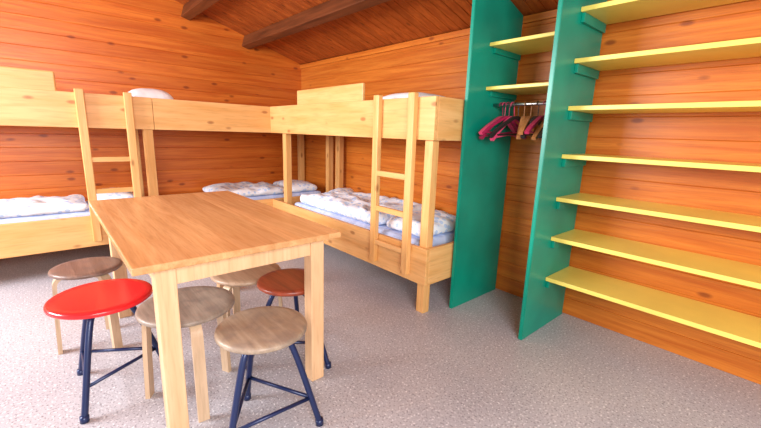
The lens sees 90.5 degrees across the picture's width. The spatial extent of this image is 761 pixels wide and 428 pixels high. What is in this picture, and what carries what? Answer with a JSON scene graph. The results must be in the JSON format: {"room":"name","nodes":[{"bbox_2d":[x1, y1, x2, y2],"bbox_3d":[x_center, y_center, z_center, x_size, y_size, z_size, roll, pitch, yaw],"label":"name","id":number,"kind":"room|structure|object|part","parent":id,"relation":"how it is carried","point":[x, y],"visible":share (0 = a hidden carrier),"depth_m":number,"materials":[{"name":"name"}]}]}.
{"room":"cabin bunk room","nodes":[
{"label":"cabin bunk room","id":0,"kind":"room"},
{"bbox_2d":[0,0,300,258],"bbox_3d":[-3.926,-1.275,3.400,7.200,3.569,0.080,-9,16,-41],"label":"wall","id":1,"kind":"structure","parent":0,"point":[108,47],"depth_m":4.31,"materials":[{"name":"brown wood"}]},
{"bbox_2d":[175,0,558,64],"bbox_3d":[-1.515,-1.770,0.513,7.380,1.293,7.300,-9,16,-41],"label":"ceiling","id":2,"kind":"structure","parent":0,"point":[391,22],"depth_m":3.95,"materials":[{"name":"brown wood"}]},
{"bbox_2d":[181,0,218,20],"bbox_3d":[-0.014,-1.783,1.962,0.132,0.159,7.000,-9,16,-41],"label":"ceiling beam","id":3,"kind":"structure","parent":2,"relation":"attached to","point":[192,8],"depth_m":4.19,"materials":[{"name":"brown wood"}]},
{"bbox_2d":[242,0,389,48],"bbox_3d":[0.519,-1.658,2.475,0.132,0.159,7.000,-9,16,-41],"label":"ceiling beam","id":4,"kind":"structure","parent":2,"relation":"attached to","point":[330,10],"depth_m":3.81,"materials":[{"name":"brown wood"}]},
{"bbox_2d":[0,244,760,427],"bbox_3d":[-1.580,1.137,1.179,7.280,0.060,7.280,-9,16,-41],"label":"floor","id":5,"kind":"structure","parent":0,"point":[394,364],"depth_m":2.25,"materials":[{"name":"grey carpet"}]},
{"bbox_2d":[0,66,158,258],"bbox_3d":[-3.323,-0.355,3.427,2.130,1.800,0.966,-9,16,-41],"label":"bunk bed","id":6,"kind":"object","parent":5,"relation":"on","point":[28,97],"visible":0.81,"depth_m":3.33,"materials":[{"name":"brown wood"}]},
{"bbox_2d":[0,201,89,223],"bbox_3d":[-3.353,0.088,3.540,1.890,0.235,0.680,-9,16,-41],"label":"mattress","id":7,"kind":"object","parent":6,"relation":"on","point":[87,212],"visible":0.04,"depth_m":3.39,"materials":[{"name":"white fabric"}]},
{"bbox_2d":[0,194,88,217],"bbox_3d":[-3.486,-0.055,3.379,1.356,0.099,0.676,-9,16,-41],"label":"duvet","id":8,"kind":"object","parent":7,"relation":"on","point":[35,205],"visible":1,"depth_m":3.45,"materials":[{"name":"white fabric"}]},
{"bbox_2d":[97,187,133,199],"bbox_3d":[-2.793,-0.185,3.952,0.373,0.156,0.601,-9,16,-41],"label":"pillow","id":9,"kind":"object","parent":7,"relation":"on","point":[104,196],"visible":0.19,"depth_m":3.75,"materials":[{"name":"white fabric"}]},
{"bbox_3d":[-3.062,0.213,3.227,2.128,0.290,0.035,-9,16,-41],"label":"rail","id":10,"kind":"part","parent":6,"relation":"part of","materials":[{"name":"brown wood"}]},
{"bbox_3d":[-3.027,-0.857,2.997,2.128,0.300,0.035,-9,16,-41],"label":"rail","id":11,"kind":"part","parent":6,"relation":"part of","materials":[{"name":"brown wood"}]},
{"bbox_3d":[-2.837,-0.429,4.414,0.080,1.560,0.070,-9,16,-41],"label":"post","id":12,"kind":"part","parent":6,"relation":"part of","materials":[{"name":"brown wood"}]},
{"bbox_3d":[-2.324,-0.290,3.846,0.080,1.560,0.070,-9,16,-41],"label":"post","id":13,"kind":"part","parent":6,"relation":"part of","materials":[{"name":"brown wood"}]},
{"bbox_2d":[48,257,122,354],"bbox_3d":[-1.821,0.574,2.372,0.375,0.525,0.364,-9,16,-41],"label":"stool","id":14,"kind":"object","parent":5,"relation":"on","point":[98,267],"visible":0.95,"depth_m":2.29,"materials":[{"name":"brown wood"}]},
{"bbox_3d":[-1.905,0.602,2.303,0.152,0.494,0.050,-9,16,-41],"label":"leg","id":15,"kind":"part","parent":14,"relation":"part of","materials":[{"name":"brown wood"}]},
{"bbox_3d":[-1.809,0.331,2.323,0.364,0.030,0.364,-9,16,-41],"label":"seat","id":16,"kind":"part","parent":14,"relation":"part of","materials":[{"name":"brown wood"}]},
{"bbox_3d":[-1.840,0.564,2.490,0.050,0.494,0.152,-1,12,-11],"label":"leg","id":17,"kind":"part","parent":14,"relation":"part of","materials":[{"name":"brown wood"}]},
{"bbox_3d":[-1.707,0.600,2.343,0.120,0.494,0.157,-9,16,-41],"label":"leg","id":18,"kind":"part","parent":14,"relation":"part of","materials":[{"name":"brown wood"}]},
{"bbox_2d":[43,278,158,423],"bbox_3d":[-1.415,0.665,2.001,0.505,0.532,0.490,-9,16,-41],"label":"metal stool","id":19,"kind":"object","parent":5,"relation":"on","point":[87,302],"visible":0.88,"depth_m":1.87,"materials":[{"name":"red plastic"}]},
{"bbox_3d":[-1.424,0.425,1.927,0.450,0.032,0.450,-9,16,-41],"label":"seat","id":20,"kind":"part","parent":19,"relation":"part of","materials":[{"name":"red plastic"}]},
{"bbox_2d":[135,286,234,422],"bbox_3d":[-0.971,0.698,1.936,0.444,0.520,0.456,-9,16,-41],"label":"stool","id":21,"kind":"object","parent":5,"relation":"on","point":[198,305],"visible":0.8,"depth_m":1.83,"materials":[{"name":"brown wood"}]},
{"bbox_3d":[-1.116,0.711,1.928,0.182,0.489,0.050,0,12,-7],"label":"leg","id":22,"kind":"part","parent":21,"relation":"part of","materials":[{"name":"brown wood"}]},
{"bbox_3d":[-0.967,0.457,1.889,0.444,0.030,0.444,-9,16,-41],"label":"seat","id":23,"kind":"part","parent":21,"relation":"part of","materials":[{"name":"brown wood"}]},
{"bbox_3d":[-0.891,0.739,1.833,0.050,0.489,0.182,-7,15,-36],"label":"leg","id":24,"kind":"part","parent":21,"relation":"part of","materials":[{"name":"brown wood"}]},
{"bbox_3d":[-0.918,0.687,2.071,0.050,0.489,0.182,7,13,23],"label":"leg","id":25,"kind":"part","parent":21,"relation":"part of","materials":[{"name":"brown wood"}]},
{"bbox_2d":[89,191,340,427],"bbox_3d":[-1.121,0.421,2.390,0.948,0.860,1.650,-9,16,-41],"label":"dining table","id":26,"kind":"object","parent":5,"relation":"on","point":[175,239],"visible":0.93,"depth_m":1.90,"materials":[{"name":"brown wood"}]},
{"bbox_3d":[-1.877,0.345,2.703,0.078,0.828,0.078,-9,16,-41],"label":"leg","id":27,"kind":"part","parent":26,"relation":"part of","materials":[{"name":"brown wood"}]},
{"bbox_3d":[-0.899,0.610,1.621,0.078,0.828,0.078,-9,16,-41],"label":"leg","id":28,"kind":"part","parent":26,"relation":"part of","materials":[{"name":"brown wood"}]},
{"bbox_3d":[-0.366,0.528,2.083,0.078,0.828,0.078,-9,16,-41],"label":"leg","id":29,"kind":"part","parent":26,"relation":"part of","materials":[{"name":"brown wood"}]},
{"bbox_2d":[145,98,332,206],"bbox_3d":[-1.733,-0.528,4.853,2.149,1.640,0.920,-9,16,-41],"label":"bunk bed","id":30,"kind":"object","parent":5,"relation":"on","point":[168,114],"visible":0.38,"depth_m":4.11,"materials":[{"name":"brown wood"}]},
{"bbox_3d":[-1.420,-1.103,4.389,2.147,0.300,0.035,-9,16,-41],"label":"rail","id":31,"kind":"part","parent":30,"relation":"part of","materials":[{"name":"brown wood"}]},
{"bbox_3d":[-1.455,-0.033,4.619,2.147,0.290,0.035,-9,16,-41],"label":"rail","id":32,"kind":"part","parent":30,"relation":"part of","materials":[{"name":"brown wood"}]},
{"bbox_2d":[247,190,320,199],"bbox_3d":[-1.746,-0.159,4.932,1.890,0.235,0.680,-9,16,-41],"label":"mattress","id":33,"kind":"object","parent":30,"relation":"on","point":[314,191],"visible":0.09,"depth_m":4.87,"materials":[{"name":"white fabric"}]},
{"bbox_2d":[203,182,283,196],"bbox_3d":[-1.759,-0.328,4.871,0.856,0.117,0.680,-9,16,-41],"label":"duvet","id":34,"kind":"object","parent":33,"relation":"on","point":[246,189],"visible":0.73,"depth_m":4.74,"materials":[{"name":"white fabric"}]},
{"bbox_2d":[273,180,316,191],"bbox_3d":[-1.211,-0.411,5.326,0.422,0.122,0.599,-9,16,-41],"label":"pillow","id":35,"kind":"object","parent":33,"relation":"on","point":[297,185],"visible":0.72,"depth_m":5.15,"materials":[{"name":"white fabric"}]},
{"bbox_3d":[-1.222,-0.676,5.812,0.080,1.560,0.070,-9,16,-41],"label":"post","id":36,"kind":"part","parent":30,"relation":"part of","materials":[{"name":"brown wood"}]},
{"bbox_3d":[-0.709,-0.537,5.244,0.080,1.560,0.070,-9,16,-41],"label":"post","id":37,"kind":"part","parent":30,"relation":"part of","materials":[{"name":"brown wood"}]},
{"bbox_3d":[-1.712,-1.180,4.712,1.890,0.185,0.680,-9,16,-41],"label":"mattress","id":38,"kind":"object","parent":30,"relation":"on","visible":0},
{"bbox_2d":[129,88,172,98],"bbox_3d":[-2.398,-1.212,3.906,0.419,0.169,0.379,-9,16,-41],"label":"pillow","id":39,"kind":"object","parent":38,"relation":"on","point":[140,92],"visible":0.36,"depth_m":3.78,"materials":[{"name":"white fabric"}]},
{"bbox_2d":[210,263,282,317],"bbox_3d":[-0.913,0.595,2.589,0.450,0.450,0.461,-9,16,-41],"label":"stool","id":40,"kind":"object","parent":5,"relation":"on","point":[232,281],"visible":0.38,"depth_m":2.45,"materials":[{"name":"brown wood"}]},
{"bbox_3d":[-0.956,0.639,2.455,0.050,0.419,0.185,6,13,18],"label":"leg","id":41,"kind":"part","parent":40,"relation":"part of","materials":[{"name":"brown wood"}]},
{"bbox_3d":[-1.004,0.586,2.693,0.050,0.419,0.185,-9,16,-41],"label":"leg","id":42,"kind":"part","parent":40,"relation":"part of","materials":[{"name":"brown wood"}]},
{"bbox_3d":[-0.902,0.391,2.541,0.450,0.030,0.450,-9,16,-41],"label":"seat","id":43,"kind":"part","parent":40,"relation":"part of","materials":[{"name":"brown wood"}]},
{"bbox_3d":[-0.769,0.610,2.617,0.185,0.419,0.050,-1,12,-11],"label":"leg","id":44,"kind":"part","parent":40,"relation":"part of","materials":[{"name":"brown wood"}]},
{"bbox_2d":[214,306,323,427],"bbox_3d":[-0.562,0.745,1.747,0.472,0.537,0.465,-9,16,-41],"label":"metal stool","id":45,"kind":"object","parent":5,"relation":"on","point":[250,332],"visible":1,"depth_m":1.65,"materials":[{"name":"brown wood"}]},
{"bbox_3d":[-0.524,0.505,1.671,0.390,0.032,0.390,-9,16,-41],"label":"seat","id":46,"kind":"part","parent":45,"relation":"part of","materials":[{"name":"brown wood"}]},
{"bbox_2d":[246,268,330,368],"bbox_3d":[-0.568,0.646,2.276,0.483,0.507,0.503,-9,16,-41],"label":"metal stool","id":47,"kind":"object","parent":5,"relation":"on","point":[288,282],"visible":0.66,"depth_m":2.22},
{"bbox_3d":[-0.539,0.406,2.270,0.392,0.032,0.392,-9,16,-41],"label":"seat","id":48,"kind":"part","parent":47,"relation":"part of","materials":[{"name":"wood"}]},
{"bbox_2d":[270,83,464,313],"bbox_3d":[-0.146,-0.358,3.950,0.994,1.790,2.548,-9,16,-41],"label":"bunk bed","id":49,"kind":"object","parent":5,"relation":"on","point":[340,111],"visible":0.63,"depth_m":3.04,"materials":[{"name":"brown wood"}]},
{"bbox_3d":[-1.098,-0.382,4.463,0.070,1.560,0.080,-9,16,-41],"label":"post","id":50,"kind":"part","parent":49,"relation":"part of","materials":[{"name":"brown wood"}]},
{"bbox_3d":[-0.551,-0.489,5.047,0.070,1.560,0.090,-9,16,-41],"label":"post","id":51,"kind":"part","parent":49,"relation":"part of","materials":[{"name":"brown wood"}]},
{"bbox_3d":[-0.487,0.180,3.774,0.035,0.290,2.548,-9,16,-41],"label":"rail","id":52,"kind":"part","parent":49,"relation":"part of","materials":[{"name":"brown wood"}]},
{"bbox_3d":[-0.452,-0.889,3.544,0.035,0.300,2.548,-9,16,-41],"label":"rail","id":53,"kind":"part","parent":49,"relation":"part of","materials":[{"name":"brown wood"}]},
{"bbox_2d":[295,202,454,246],"bbox_3d":[-0.077,0.110,3.937,0.760,0.235,2.010,-9,16,-41],"label":"mattress","id":54,"kind":"object","parent":49,"relation":"on","point":[447,237],"visible":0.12,"depth_m":3.29,"materials":[{"name":"white fabric"}]},
{"bbox_2d":[300,188,421,224],"bbox_3d":[-0.222,-0.118,4.056,0.748,0.148,1.380,-9,16,-41],"label":"duvet","id":55,"kind":"object","parent":54,"relation":"on","point":[346,202],"visible":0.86,"depth_m":3.86,"materials":[{"name":"white fabric"}]},
{"bbox_2d":[387,210,455,236],"bbox_3d":[0.424,0.057,3.348,0.641,0.146,0.472,-9,16,-41],"label":"pillow","id":56,"kind":"object","parent":54,"relation":"on","point":[444,222],"visible":0.48,"depth_m":3.19,"materials":[{"name":"white fabric"}]},
{"bbox_3d":[0.358,0.013,2.852,0.070,1.560,0.075,-9,16,-41],"label":"post","id":57,"kind":"part","parent":49,"relation":"part of","materials":[{"name":"brown wood"}]},
{"bbox_3d":[0.686,0.352,3.155,0.878,0.290,0.035,-9,16,-41],"label":"rail","id":58,"kind":"part","parent":49,"relation":"part of","materials":[{"name":"brown wood"}]},
{"bbox_3d":[0.721,-0.718,2.925,0.878,0.300,0.035,-9,16,-41],"label":"rail","id":59,"kind":"part","parent":49,"relation":"part of","materials":[{"name":"brown wood"}]},
{"bbox_3d":[-0.052,-0.916,3.742,0.740,0.185,2.060,-9,16,-41],"label":"mattress","id":60,"kind":"object","parent":49,"relation":"on","visible":0},
{"bbox_2d":[383,92,443,98],"bbox_3d":[0.300,-0.961,3.228,0.548,0.136,0.538,-9,16,-41],"label":"pillow","id":61,"kind":"object","parent":60,"relation":"on","point":[396,95],"visible":0.17,"depth_m":3.04,"materials":[{"name":"white fabric"}]},
{"bbox_2d":[449,0,606,339],"bbox_3d":[1.053,-0.447,2.800,0.646,2.524,0.638,-9,16,-41],"label":"wardrobe","id":62,"kind":"object","parent":5,"relation":"on","point":[496,43],"visible":1,"depth_m":2.76,"materials":[{"name":"green paint"}]},
{"bbox_3d":[0.852,-0.501,3.022,0.646,2.524,0.028,-9,16,-41],"label":"panel","id":63,"kind":"part","parent":62,"relation":"part of","materials":[{"name":"green paint"}]},
{"bbox_2d":[479,102,512,138],"bbox_3d":[0.943,-0.723,2.941,0.490,0.283,0.030,-8,15,-38],"label":"clothes hanger","id":64,"kind":"object","parent":62,"relation":"hanging from","point":[483,136],"visible":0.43,"depth_m":2.85,"materials":[{"name":"pink plastic"}]},
{"bbox_2d":[478,102,516,137],"bbox_3d":[0.933,-0.719,2.898,0.492,0.272,0.030,-7,15,-36],"label":"clothes hanger","id":65,"kind":"object","parent":62,"relation":"hanging from","point":[509,125],"visible":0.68,"depth_m":2.86,"materials":[{"name":"pink plastic"}]},
{"bbox_2d":[482,102,526,138],"bbox_3d":[0.954,-0.714,2.875,0.492,0.272,0.030,-5,14,-29],"label":"clothes hanger","id":66,"kind":"object","parent":62,"relation":"hanging from","point":[515,125],"visible":0.71,"depth_m":2.85,"materials":[{"name":"pink plastic"}]},
{"bbox_2d":[490,102,519,140],"bbox_3d":[1.014,-0.702,2.877,0.488,0.291,0.030,-7,15,-35],"label":"clothes hanger","id":67,"kind":"object","parent":62,"relation":"hanging from","point":[517,121],"visible":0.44,"depth_m":2.81,"materials":[{"name":"pink plastic"}]},
{"bbox_2d":[488,102,535,137],"bbox_3d":[1.019,-0.704,2.834,0.492,0.270,0.030,-4,14,-27],"label":"clothes hanger","id":68,"kind":"object","parent":62,"relation":"hanging from","point":[494,132],"visible":0.73,"depth_m":2.79,"materials":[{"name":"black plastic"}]},
{"bbox_2d":[486,82,548,94],"bbox_3d":[1.147,-0.918,2.769,0.436,0.025,0.580,-9,16,-41],"label":"shelf","id":69,"kind":"object","parent":62,"relation":"attached to","point":[530,88],"depth_m":2.77,"materials":[{"name":"yellow paint"}]},
{"bbox_3d":[1.077,-0.798,2.736,0.025,0.025,0.582,-9,16,-41],"label":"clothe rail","id":70,"kind":"part","parent":62,"relation":"part of","materials":[{"name":"metal"}]},
{"bbox_2d":[516,101,525,138],"bbox_3d":[1.058,-0.693,2.794,0.030,0.272,0.492,7,13,24],"label":"clothes hanger","id":71,"kind":"object","parent":62,"relation":"hanging from","point":[522,119],"visible":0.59,"depth_m":2.70,"materials":[{"name":"brown wood"}]},
{"bbox_2d":[490,31,554,54],"bbox_3d":[1.157,-1.221,2.704,0.436,0.025,0.580,-9,16,-41],"label":"shelf","id":72,"kind":"object","parent":62,"relation":"attached to","point":[538,43],"depth_m":2.72,"materials":[{"name":"yellow paint"}]},
{"bbox_2d":[518,101,534,139],"bbox_3d":[1.076,-0.675,2.731,0.030,0.278,0.491,9,14,30],"label":"clothes hanger","id":73,"kind":"object","parent":62,"relation":"hanging from","point":[528,118],"visible":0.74,"depth_m":2.62,"materials":[{"name":"brown wood"}]},
{"bbox_2d":[520,101,541,138],"bbox_3d":[1.122,-0.676,2.713,0.030,0.265,0.493,12,16,39],"label":"clothes hanger","id":74,"kind":"object","parent":62,"relation":"hanging from","point":[533,117],"visible":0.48,"depth_m":2.65,"materials":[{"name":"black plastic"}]},
{"bbox_2d":[524,101,545,133],"bbox_3d":[1.135,-0.655,2.657,0.030,0.282,0.490,13,16,41],"label":"clothes hanger","id":75,"kind":"object","parent":62,"relation":"hanging from","point":[538,119],"visible":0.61,"depth_m":2.56,"materials":[{"name":"pink plastic"}]},
{"bbox_2d":[531,120,543,139],"bbox_3d":[1.195,-0.655,2.647,0.492,0.274,0.030,-10,17,-43],"label":"clothes hanger","id":76,"kind":"object","parent":62,"relation":"hanging from","point":[535,135],"visible":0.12,"depth_m":2.53,"materials":[{"name":"brown wood"}]},
{"bbox_3d":[1.254,-0.392,2.577,0.646,2.524,0.028,-9,16,-41],"label":"panel","id":77,"kind":"part","parent":62,"relation":"part of","materials":[{"name":"green paint"}]},
{"bbox_2d":[301,0,760,384],"bbox_3d":[1.161,-0.440,3.271,0.080,2.320,7.280,-9,16,-41],"label":"wall","id":78,"kind":"structure","parent":0,"point":[439,67],"depth_m":2.57,"materials":[{"name":"brown wood"}]},
{"bbox_2d":[300,0,611,68],"bbox_3d":[1.120,-1.556,3.042,0.021,0.055,7.000,-9,16,-41],"label":"trim","id":79,"kind":"structure","parent":78,"relation":"attached to","point":[550,14],"depth_m":3.83,"materials":[{"name":"brown wood"}]},
{"bbox_2d":[545,0,760,347],"bbox_3d":[2.264,-0.149,1.646,0.396,1.855,2.750,-9,16,-41],"label":"wall shelving","id":80,"kind":"object","parent":78,"relation":"attached to","point":[734,325],"visible":1,"depth_m":2.23,"materials":[{"name":"yellow paint"}]},
{"bbox_3d":[2.237,0.688,1.826,0.396,0.028,2.749,-9,16,-41],"label":"shelf","id":81,"kind":"part","parent":80,"relation":"part of","materials":[{"name":"yellow paint"}]},
{"bbox_3d":[2.246,0.395,1.763,0.396,0.028,2.749,-9,16,-41],"label":"shelf","id":82,"kind":"part","parent":80,"relation":"part of","materials":[{"name":"yellow paint"}]},
{"bbox_3d":[2.256,0.121,1.704,0.396,0.028,2.749,-9,16,-41],"label":"shelf","id":83,"kind":"part","parent":80,"relation":"part of","materials":[{"name":"yellow paint"}]},
{"bbox_3d":[2.265,-0.162,1.643,0.396,0.028,2.749,-9,16,-41],"label":"shelf","id":84,"kind":"part","parent":80,"relation":"part of","materials":[{"name":"yellow paint"}]},
{"bbox_3d":[2.275,-0.465,1.578,0.396,0.028,2.749,-9,16,-41],"label":"shelf","id":85,"kind":"part","parent":80,"relation":"part of","materials":[{"name":"yellow paint"}]},
{"bbox_3d":[2.294,-1.041,1.454,0.396,0.028,2.749,-9,16,-41],"label":"shelf","id":86,"kind":"part","parent":80,"relation":"part of","materials":[{"name":"yellow paint"}]},
{"bbox_3d":[2.284,-0.748,1.517,0.396,0.028,2.749,-9,16,-41],"label":"shelf","id":87,"kind":"part","parent":80,"relation":"part of","materials":[{"name":"yellow paint"}]}
]}

